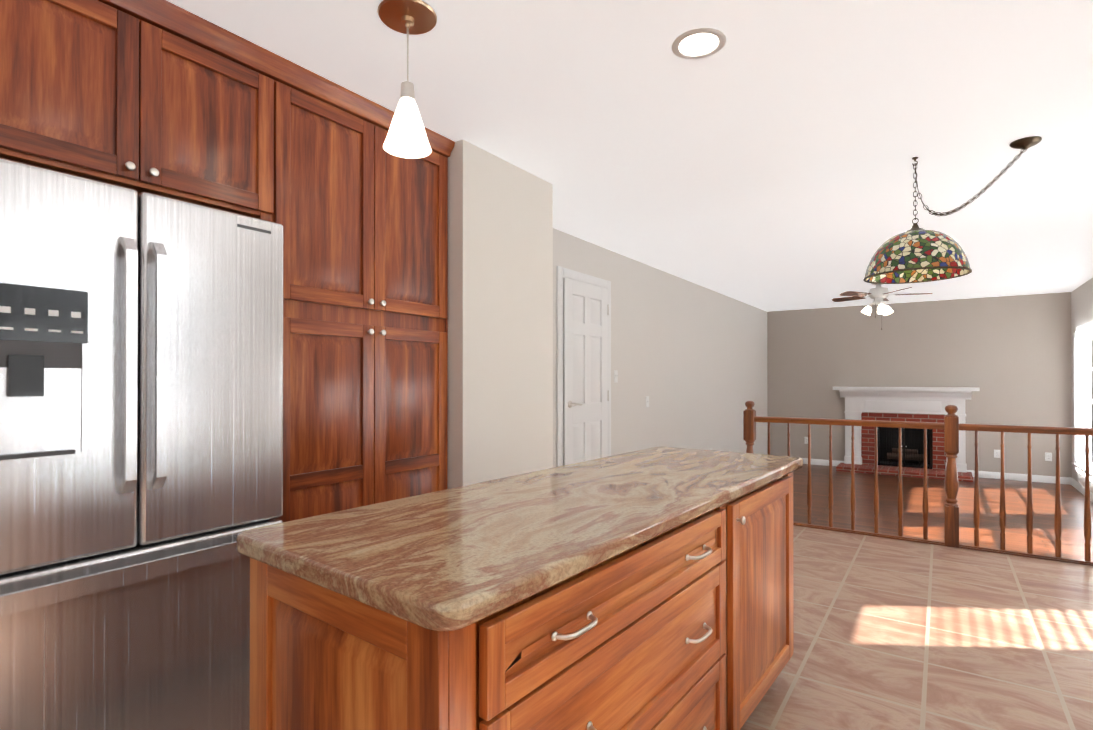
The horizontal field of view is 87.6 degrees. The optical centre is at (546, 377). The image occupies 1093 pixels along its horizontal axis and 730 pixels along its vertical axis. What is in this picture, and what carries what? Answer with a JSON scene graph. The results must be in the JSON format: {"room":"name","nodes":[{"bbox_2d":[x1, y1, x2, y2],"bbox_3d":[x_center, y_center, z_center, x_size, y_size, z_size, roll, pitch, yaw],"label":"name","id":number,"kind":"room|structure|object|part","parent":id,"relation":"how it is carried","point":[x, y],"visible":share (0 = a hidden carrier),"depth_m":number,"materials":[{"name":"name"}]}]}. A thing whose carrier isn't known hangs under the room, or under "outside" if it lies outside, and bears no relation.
{"room":"kitchen","nodes":[
{"label":"kitchen","id":0,"kind":"room"},
{"bbox_2d":[0,0,259,218],"bbox_3d":[-1.561,-0.892,1.940,0.685,0.593,0.926,0,0,35],"label":"upper cabinet","id":1,"kind":"object","parent":0,"relation":"attached to","point":[164,98],"depth_m":1.76,"materials":[{"name":"brown wood"}]},
{"bbox_2d":[448,139,552,488],"bbox_3d":[-0.571,0.036,3.431,0.930,2.440,0.800,0,0,35],"label":"wall","id":2,"kind":"structure","parent":0,"point":[500,317],"depth_m":3.06,"materials":[{"name":"white paint"}]},
{"bbox_2d":[166,0,1092,311],"bbox_3d":[1.596,-1.244,3.432,4.500,0.120,13.800,0,0,35],"label":"ceiling","id":3,"kind":"structure","parent":0,"point":[766,154],"depth_m":2.61,"materials":[{"name":"white paint"}]},
{"bbox_2d":[377,0,436,158],"bbox_3d":[-0.456,-0.968,1.872,0.192,0.444,0.192,0,0,35],"label":"pendant light","id":4,"kind":"object","parent":3,"relation":"hanging from","point":[406,137],"visible":1,"depth_m":1.85,"materials":[{"name":"beige glass"}]},
{"bbox_2d":[672,27,726,58],"bbox_3d":[0.543,-1.186,2.033,0.190,0.008,0.190,0,0,35],"label":"recessed light","id":5,"kind":"object","parent":3,"relation":"in","point":[699,43],"visible":1,"depth_m":2.03,"materials":[{"name":"white"}]},
{"bbox_2d":[831,283,932,329],"bbox_3d":[4.029,-0.866,6.905,1.070,0.606,1.038,0,0,35],"label":"ceiling fan","id":6,"kind":"object","parent":3,"relation":"hanging from","point":[879,294],"visible":0.96,"depth_m":6.81,"materials":[{"name":"white metal"}]},
{"bbox_2d":[863,157,1002,283],"bbox_3d":[1.991,-0.864,3.078,0.477,0.643,0.477,0,0,-7],"label":"pendant light","id":7,"kind":"object","parent":3,"relation":"hanging from","point":[915,253],"depth_m":2.96,"materials":[{"name":"multicoloured glass"}]},
{"bbox_2d":[1003,136,1041,173],"bbox_3d":[2.259,-1.020,2.972,0.489,0.331,0.121,0,0,35],"label":"ceiling canopy","id":8,"kind":"object","parent":3,"relation":"hanging from","point":[1025,143],"depth_m":2.85,"materials":[{"name":"brown metal"}]},
{"bbox_2d":[553,228,767,467],"bbox_3d":[1.717,0.251,7.034,0.150,2.840,7.730,0,0,35],"label":"wall","id":9,"kind":"structure","parent":0,"point":[689,358],"depth_m":6.50,"materials":[{"name":"white paint"}]},
{"bbox_2d":[556,266,610,466],"bbox_3d":[0.367,0.188,4.876,0.086,2.147,0.889,0,0,35],"label":"door","id":10,"kind":"structure","parent":9,"relation":"in","point":[583,367],"depth_m":4.83,"materials":[{"name":"white wood"}]},
{"bbox_2d":[614,370,617,382],"bbox_3d":[0.657,-0.006,5.355,0.016,0.116,0.072,0,0,35],"label":"light switch","id":11,"kind":"object","parent":9,"relation":"attached to","point":[615,371],"depth_m":5.35,"materials":[{"name":"white plastic"}]},
{"bbox_2d":[646,396,648,406],"bbox_3d":[1.055,0.256,5.929,0.016,0.116,0.072,0,0,35],"label":"electrical outlet plate","id":12,"kind":"object","parent":9,"relation":"attached to","point":[647,397],"depth_m":5.93,"materials":[{"name":"white plastic"}]},
{"bbox_2d":[879,427,932,467],"bbox_3d":[5.784,1.050,9.189,0.840,0.800,0.450,0,0,35],"label":"fireplace opening","id":13,"kind":"structure","parent":0,"point":[919,439],"depth_m":9.31,"materials":[{"name":"black metal"}]},
{"bbox_2d":[740,525,1092,729],"bbox_3d":[0.074,1.446,1.221,4.500,0.400,8.450,0,0,35],"label":"floor","id":14,"kind":"structure","parent":0,"point":[892,634],"depth_m":2.70,"materials":[{"name":"tile"}]},
{"bbox_2d":[260,48,454,521],"bbox_3d":[-1.045,0.033,2.681,0.685,2.438,0.968,0,0,35],"label":"tall cabinet","id":15,"kind":"object","parent":14,"relation":"on","point":[365,303],"depth_m":2.41,"materials":[{"name":"brown wood"}]},
{"bbox_2d":[250,472,793,729],"bbox_3d":[0.226,0.811,1.786,0.650,0.875,1.960,0,0,38],"label":"kitchen island","id":16,"kind":"object","parent":14,"relation":"on","point":[688,625],"visible":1,"depth_m":1.17,"materials":[{"name":"brown wood"}]},
{"bbox_2d":[236,446,802,630],"bbox_3d":[0.205,0.353,1.804,0.677,0.040,2.010,0,0,38],"label":"island countertop","id":17,"kind":"structure","parent":16,"relation":"on","point":[455,558],"depth_m":1.23,"materials":[{"name":"stone"}]},
{"bbox_2d":[743,401,1092,565],"bbox_3d":[2.555,0.735,4.599,3.958,1.051,0.114,0,0,35],"label":"railing","id":18,"kind":"object","parent":14,"relation":"on","point":[951,426],"visible":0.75,"depth_m":4.23,"materials":[{"name":"brown wood"}]},
{"bbox_3d":[-1.482,0.356,1.829,0.715,1.785,0.842,0,0,35],"label":"fridge","id":19,"kind":"object","parent":14,"relation":"on","visible":0},
{"bbox_2d":[0,158,283,729],"bbox_3d":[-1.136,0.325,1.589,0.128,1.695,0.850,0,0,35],"label":"refrigerator","id":20,"kind":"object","parent":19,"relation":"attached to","point":[169,652],"depth_m":1.55,"materials":[{"name":"silver metal"}]},
{"bbox_3d":[-1.107,0.032,1.570,0.059,1.038,0.770,0,0,35],"label":"fridge handle","id":21,"kind":"part","parent":20,"relation":"part of","materials":[{"name":"silver metal"}]},
{"bbox_2d":[767,292,1071,477],"bbox_3d":[5.572,0.260,8.974,4.280,2.840,0.150,0,0,35],"label":"wall","id":22,"kind":"structure","parent":0,"point":[1009,357],"depth_m":8.57,"materials":[{"name":"beige paint"}]},
{"bbox_2d":[802,458,843,465],"bbox_3d":[4.403,1.425,9.679,1.190,0.095,0.015,0,0,35],"label":"baseboard","id":23,"kind":"structure","parent":22,"relation":"attached to","point":[805,460],"depth_m":9.53,"materials":[{"name":"white wood"}]},
{"bbox_2d":[994,450,999,457],"bbox_3d":[6.504,1.106,8.227,0.072,0.116,0.009,0,0,35],"label":"electrical outlet plate","id":24,"kind":"object","parent":22,"relation":"attached to","point":[996,452],"depth_m":8.23,"materials":[{"name":"white plastic"}]},
{"bbox_2d":[967,470,1069,483],"bbox_3d":[6.676,1.418,8.105,1.140,0.095,0.015,0,0,35],"label":"baseboard","id":25,"kind":"structure","parent":22,"relation":"attached to","point":[982,474],"depth_m":8.07,"materials":[{"name":"white wood"}]},
{"bbox_2d":[1045,452,1051,460],"bbox_3d":[6.965,1.105,7.908,0.072,0.116,0.009,0,0,35],"label":"electrical outlet plate","id":26,"kind":"object","parent":22,"relation":"attached to","point":[1048,456],"depth_m":7.91,"materials":[{"name":"white plastic"}]},
{"bbox_2d":[793,464,1092,560],"bbox_3d":[4.263,1.566,7.077,4.280,0.210,5.950,0,0,35],"label":"floor","id":27,"kind":"structure","parent":0,"point":[1072,538],"depth_m":6.33,"materials":[{"name":"brown wood"}]},
{"bbox_2d":[833,387,979,481],"bbox_3d":[5.508,0.811,8.827,1.900,1.314,0.940,0,0,35],"label":"fireplace","id":28,"kind":"object","parent":27,"relation":"on","point":[918,404],"visible":0.71,"depth_m":8.81,"materials":[{"name":"brick"}]},
{"bbox_2d":[1071,277,1092,492],"bbox_3d":[3.385,0.230,2.187,0.150,2.840,13.800,0,0,35],"label":"wall","id":29,"kind":"structure","parent":0,"point":[1082,307],"depth_m":7.32,"materials":[{"name":"white paint"}]},
{"bbox_2d":[1070,477,1092,501],"bbox_3d":[4.853,1.308,4.450,0.015,0.285,8.100,0,0,35],"label":"baseboard","id":30,"kind":"structure","parent":29,"relation":"attached to","point":[1079,487],"depth_m":7.27,"materials":[{"name":"white"}]},
{"bbox_2d":[1072,326,1092,481],"bbox_3d":[6.516,0.315,6.739,0.184,1.820,2.000,0,0,35],"label":"living room window","id":31,"kind":"structure","parent":29,"relation":"in","point":[1082,385],"depth_m":7.46,"materials":[{"name":"white"}]}
]}

